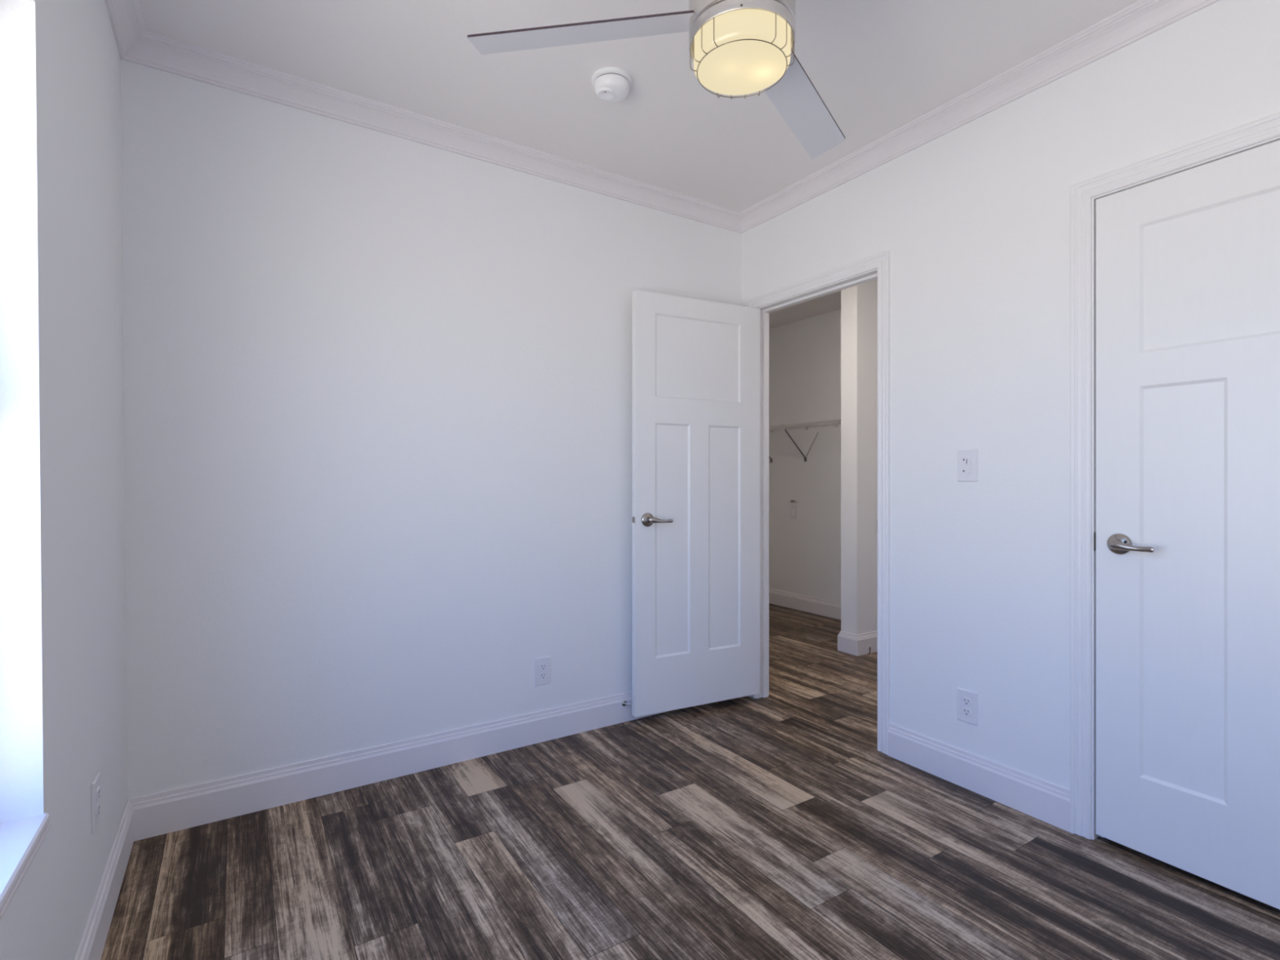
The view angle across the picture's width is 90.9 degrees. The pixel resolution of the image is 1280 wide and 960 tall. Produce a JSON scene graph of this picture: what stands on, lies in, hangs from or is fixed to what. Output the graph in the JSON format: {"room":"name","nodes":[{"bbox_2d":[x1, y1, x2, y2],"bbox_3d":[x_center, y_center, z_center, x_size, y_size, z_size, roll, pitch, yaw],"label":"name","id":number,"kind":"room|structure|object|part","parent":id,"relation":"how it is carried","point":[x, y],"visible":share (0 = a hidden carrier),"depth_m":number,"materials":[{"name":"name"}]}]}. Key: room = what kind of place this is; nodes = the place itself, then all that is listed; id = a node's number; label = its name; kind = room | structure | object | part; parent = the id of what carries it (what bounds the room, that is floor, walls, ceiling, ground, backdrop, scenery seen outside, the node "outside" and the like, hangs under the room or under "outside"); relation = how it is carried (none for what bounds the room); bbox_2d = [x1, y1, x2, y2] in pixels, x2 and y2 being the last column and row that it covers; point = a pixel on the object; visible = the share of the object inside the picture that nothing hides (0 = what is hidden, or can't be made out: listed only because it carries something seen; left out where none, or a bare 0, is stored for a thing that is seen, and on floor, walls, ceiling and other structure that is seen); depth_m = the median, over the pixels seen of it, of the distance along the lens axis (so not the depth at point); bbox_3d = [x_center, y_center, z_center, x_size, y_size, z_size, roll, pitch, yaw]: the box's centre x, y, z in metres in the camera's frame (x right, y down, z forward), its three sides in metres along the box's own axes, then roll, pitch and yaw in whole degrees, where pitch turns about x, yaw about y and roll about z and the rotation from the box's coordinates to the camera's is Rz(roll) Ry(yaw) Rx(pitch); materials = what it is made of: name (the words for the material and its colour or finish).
{"room":"empty bedroom","nodes":[
{"label":"empty bedroom","id":0,"kind":"room"},
{"bbox_2d":[0,0,127,959],"bbox_3d":[-0.904,-0.130,0.732,0.159,2.540,3.110,0,0,-33],"label":"wall","id":1,"kind":"structure","parent":0,"point":[63,645],"depth_m":1.25,"materials":[{"name":"paint"}]},
{"bbox_2d":[0,813,50,921],"bbox_3d":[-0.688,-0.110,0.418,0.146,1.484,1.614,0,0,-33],"label":"window sill","id":2,"kind":"structure","parent":1,"relation":"in","point":[20,840],"depth_m":1.03,"materials":[{"name":"plastic"}]},
{"bbox_2d":[91,771,100,834],"bbox_3d":[-1.319,0.782,1.529,0.009,0.120,0.077,0,0,-33],"label":"wall outlet","id":3,"kind":"object","parent":1,"relation":"attached to","point":[95,784],"visible":1,"depth_m":1.51,"materials":[{"name":"plastic"}]},
{"bbox_2d":[96,802,100,817],"bbox_3d":[-1.317,0.801,1.531,0.003,0.027,0.034,0,0,-33],"label":"receptacle","id":4,"kind":"object","parent":3,"relation":"attached to","point":[98,804],"depth_m":1.52,"materials":[{"name":"plastic"}]},
{"bbox_2d":[96,786,100,800],"bbox_3d":[-1.317,0.762,1.531,0.003,0.027,0.034,0,0,-33],"label":"receptacle","id":5,"kind":"object","parent":3,"relation":"attached to","point":[98,788],"depth_m":1.52,"materials":[{"name":"plastic"}]},
{"bbox_2d":[74,799,133,959],"bbox_3d":[-0.801,1.075,0.733,0.016,0.131,3.000,0,0,-33],"label":"baseboard","id":6,"kind":"structure","parent":1,"relation":"attached to","point":[94,937],"depth_m":1.61,"materials":[{"name":"paint"}]},
{"bbox_2d":[104,0,145,58],"bbox_3d":[-0.795,-1.362,0.737,0.068,0.076,3.000,0,0,-33],"label":"crown molding","id":7,"kind":"structure","parent":1,"relation":"attached to","point":[125,16],"depth_m":1.87,"materials":[{"name":"paint"}]},
{"bbox_2d":[120,59,741,799],"bbox_3d":[-0.592,-0.130,2.716,2.632,2.540,0.110,0,0,-33],"label":"wall","id":8,"kind":"structure","parent":0,"point":[377,385],"depth_m":2.35,"materials":[{"name":"paint"}]},
{"bbox_2d":[129,691,671,841],"bbox_3d":[-0.533,1.075,2.679,2.572,0.131,0.016,0,0,-33],"label":"baseboard","id":9,"kind":"structure","parent":8,"relation":"attached to","point":[157,814],"depth_m":2.34,"materials":[{"name":"paint"}]},
{"bbox_2d":[120,30,741,233],"bbox_3d":[-0.527,-1.362,2.653,2.591,0.076,0.068,0,0,-33],"label":"crown molding","id":10,"kind":"structure","parent":8,"relation":"attached to","point":[151,50],"depth_m":2.40,"materials":[{"name":"paint"}]},
{"bbox_2d":[534,655,551,686],"bbox_3d":[-0.424,0.836,2.753,0.077,0.120,0.009,0,0,-33],"label":"wall outlet","id":11,"kind":"object","parent":8,"relation":"attached to","point":[542,664],"visible":1,"depth_m":2.75,"materials":[{"name":"plastic"}]},
{"bbox_2d":[539,672,546,679],"bbox_3d":[-0.423,0.856,2.751,0.034,0.027,0.003,0,0,-33],"label":"receptacle","id":12,"kind":"object","parent":11,"relation":"attached to","point":[542,675],"depth_m":2.75,"materials":[{"name":"plastic"}]},
{"bbox_2d":[539,663,546,670],"bbox_3d":[-0.423,0.817,2.751,0.034,0.027,0.003,0,0,-33],"label":"receptacle","id":13,"kind":"object","parent":11,"relation":"attached to","point":[542,666],"depth_m":2.75,"materials":[{"name":"plastic"}]},
{"bbox_2d":[622,700,632,706],"bbox_3d":[-0.054,1.052,2.960,0.060,0.025,0.019,0,0,10],"label":"door stop","id":14,"kind":"object","parent":8,"relation":"attached to","point":[624,703],"visible":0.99,"depth_m":2.96,"materials":[{"name":"silver metal"}]},
{"bbox_2d":[138,0,1138,328],"bbox_3d":[0.493,-1.450,2.784,4.760,0.100,5.250,0,0,-33],"label":"ceiling","id":15,"kind":"structure","parent":0,"point":[877,67],"depth_m":2.12,"materials":[{"name":"paint"}]},
{"bbox_2d":[591,66,631,102],"bbox_3d":[-0.098,-1.370,2.202,0.142,0.060,0.142,0,0,-33],"label":"smoke detector","id":16,"kind":"object","parent":15,"relation":"attached to","point":[611,84],"visible":1,"depth_m":2.16,"materials":[{"name":"white plastic"}]},
{"bbox_3d":[-0.098,-1.392,2.202,0.142,0.015,0.142,0,0,-33],"label":"plate","id":17,"kind":"part","parent":16,"relation":"part of","materials":[{"name":"white plastic"}]},
{"bbox_2d":[467,0,844,159],"bbox_3d":[0.327,-1.182,1.414,1.159,0.434,1.078,0,0,-33],"label":"ceiling fan","id":18,"kind":"object","parent":15,"relation":"hanging from","point":[737,47],"visible":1,"depth_m":1.49,"materials":[{"name":"white wood"}]},
{"bbox_3d":[-0.138,-1.075,1.515,0.533,0.066,0.107,0,0,4],"label":"blade","id":19,"kind":"part","parent":18,"relation":"part of","materials":[{"name":"white wood"}]},
{"bbox_3d":[0.240,-1.007,1.486,0.226,0.078,0.226,0,0,-33],"label":"lamp glass","id":20,"kind":"part","parent":18,"relation":"part of","materials":[{"name":"white glass"}]},
{"bbox_3d":[0.454,-1.075,1.798,0.107,0.066,0.533,0,0,34],"label":"blade","id":21,"kind":"part","parent":18,"relation":"part of","materials":[{"name":"white wood"}]},
{"bbox_2d":[100,603,1279,959],"bbox_3d":[0.493,1.170,2.784,4.760,0.060,5.250,0,0,-33],"label":"floor","id":22,"kind":"structure","parent":0,"point":[777,826],"depth_m":1.85,"materials":[{"name":"wood"}]},
{"bbox_2d":[768,309,840,603],"bbox_3d":[2.427,-0.130,4.028,0.100,2.540,5.050,0,0,-33],"label":"wall","id":23,"kind":"structure","parent":0,"point":[805,354],"depth_m":5.47,"materials":[{"name":"paint"}]},
{"bbox_2d":[768,588,840,619],"bbox_3d":[1.496,1.075,5.368,0.016,0.131,1.788,0,0,-33],"label":"baseboard","id":24,"kind":"structure","parent":23,"relation":"attached to","point":[804,603],"depth_m":5.45,"materials":[{"name":"paint"}]},
{"bbox_2d":[768,418,840,462],"bbox_3d":[1.373,-0.315,5.290,0.308,0.310,1.755,0,0,-33],"label":"wire shelf","id":25,"kind":"object","parent":23,"relation":"attached to","point":[805,425],"visible":0.42,"depth_m":5.28,"materials":[{"name":"metal"}]},
{"bbox_2d":[840,279,877,635],"bbox_3d":[1.700,-0.130,4.359,0.765,2.540,0.129,0,0,-33],"label":"wall partition","id":26,"kind":"structure","parent":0,"point":[859,303],"depth_m":4.16,"materials":[{"name":"paint"}]},
{"bbox_2d":[837,631,877,656],"bbox_3d":[1.693,1.075,4.355,0.781,0.131,0.161,0,0,-33],"label":"baseboard","id":27,"kind":"structure","parent":26,"relation":"attached to","point":[850,643],"depth_m":4.14,"materials":[{"name":"paint"}]},
{"bbox_2d":[741,0,1279,789],"bbox_3d":[0.837,-0.130,3.005,0.085,2.540,5.050,0,0,-33],"label":"wall","id":28,"kind":"structure","parent":0,"point":[973,220],"depth_m":2.25,"materials":[{"name":"paint"}]},
{"bbox_2d":[631,289,759,717],"bbox_3d":[0.303,0.109,3.074,0.739,1.982,0.100,0,0,-28],"label":"door","id":29,"kind":"structure","parent":28,"relation":"in","point":[695,363],"depth_m":3.06,"materials":[{"name":"paint"}]},
{"bbox_3d":[0.097,0.185,2.923,0.121,0.028,0.021,0,0,-25],"label":"lever","id":30,"kind":"part","parent":29,"relation":"part of","materials":[{"name":"silver metal"}]},
{"bbox_2d":[746,250,890,755],"bbox_3d":[0.836,0.094,2.992,0.102,2.091,0.857,0,0,-33],"label":"door frame","id":31,"kind":"structure","parent":28,"relation":"attached to","point":[881,261],"depth_m":2.65,"materials":[{"name":"paint"}]},
{"bbox_2d":[957,687,977,725],"bbox_3d":[1.213,0.840,2.334,0.009,0.120,0.077,0,0,-33],"label":"wall outlet","id":32,"kind":"object","parent":28,"relation":"attached to","point":[967,700],"visible":1,"depth_m":2.33,"materials":[{"name":"plastic"}]},
{"bbox_2d":[962,707,971,716],"bbox_3d":[1.210,0.860,2.333,0.003,0.027,0.034,0,0,-33],"label":"receptacle","id":33,"kind":"object","parent":32,"relation":"attached to","point":[966,712],"depth_m":2.33,"materials":[{"name":"plastic"}]},
{"bbox_2d":[962,697,971,706],"bbox_3d":[1.210,0.821,2.333,0.003,0.027,0.034,0,0,-33],"label":"receptacle","id":34,"kind":"object","parent":32,"relation":"attached to","point":[966,701],"depth_m":2.33,"materials":[{"name":"plastic"}]},
{"bbox_2d":[957,448,978,481],"bbox_3d":[1.213,-0.054,2.333,0.010,0.120,0.077,0,0,-33],"label":"wall control","id":35,"kind":"object","parent":28,"relation":"attached to","point":[967,459],"visible":1,"depth_m":2.33,"materials":[{"name":"plastic"}]},
{"bbox_2d":[740,0,1220,233],"bbox_3d":[1.327,-1.362,2.102,0.068,0.076,3.000,0,0,-33],"label":"crown molding","id":36,"kind":"structure","parent":28,"relation":"attached to","point":[1140,19],"depth_m":2.22,"materials":[{"name":"paint"}]},
{"bbox_2d":[887,723,1073,833],"bbox_3d":[1.217,1.075,2.321,0.016,0.131,0.686,0,0,-33],"label":"baseboard","id":37,"kind":"structure","parent":28,"relation":"attached to","point":[1045,801],"depth_m":2.27,"materials":[{"name":"paint"}]},
{"bbox_2d":[1070,112,1279,839],"bbox_3d":[1.673,0.094,1.690,0.102,2.091,0.889,0,0,-33],"label":"door frame","id":38,"kind":"structure","parent":28,"relation":"attached to","point":[1082,193],"depth_m":2.00,"materials":[{"name":"paint"}]},
{"bbox_3d":[1.450,0.195,2.002,0.033,0.058,0.002,0,0,-33],"label":"strike plate","id":39,"kind":"part","parent":38,"relation":"part of","materials":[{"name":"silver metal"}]},
{"bbox_2d":[1095,139,1279,909],"bbox_3d":[1.637,0.117,1.661,0.097,2.005,0.766,0,0,-33],"label":"door","id":40,"kind":"structure","parent":28,"relation":"in","point":[1188,262],"depth_m":1.79,"materials":[{"name":"paint"}]},
{"bbox_3d":[1.459,0.196,1.872,0.021,0.028,0.121,0,0,-31],"label":"lever","id":41,"kind":"part","parent":40,"relation":"part of","materials":[{"name":"silver metal"}]}
]}

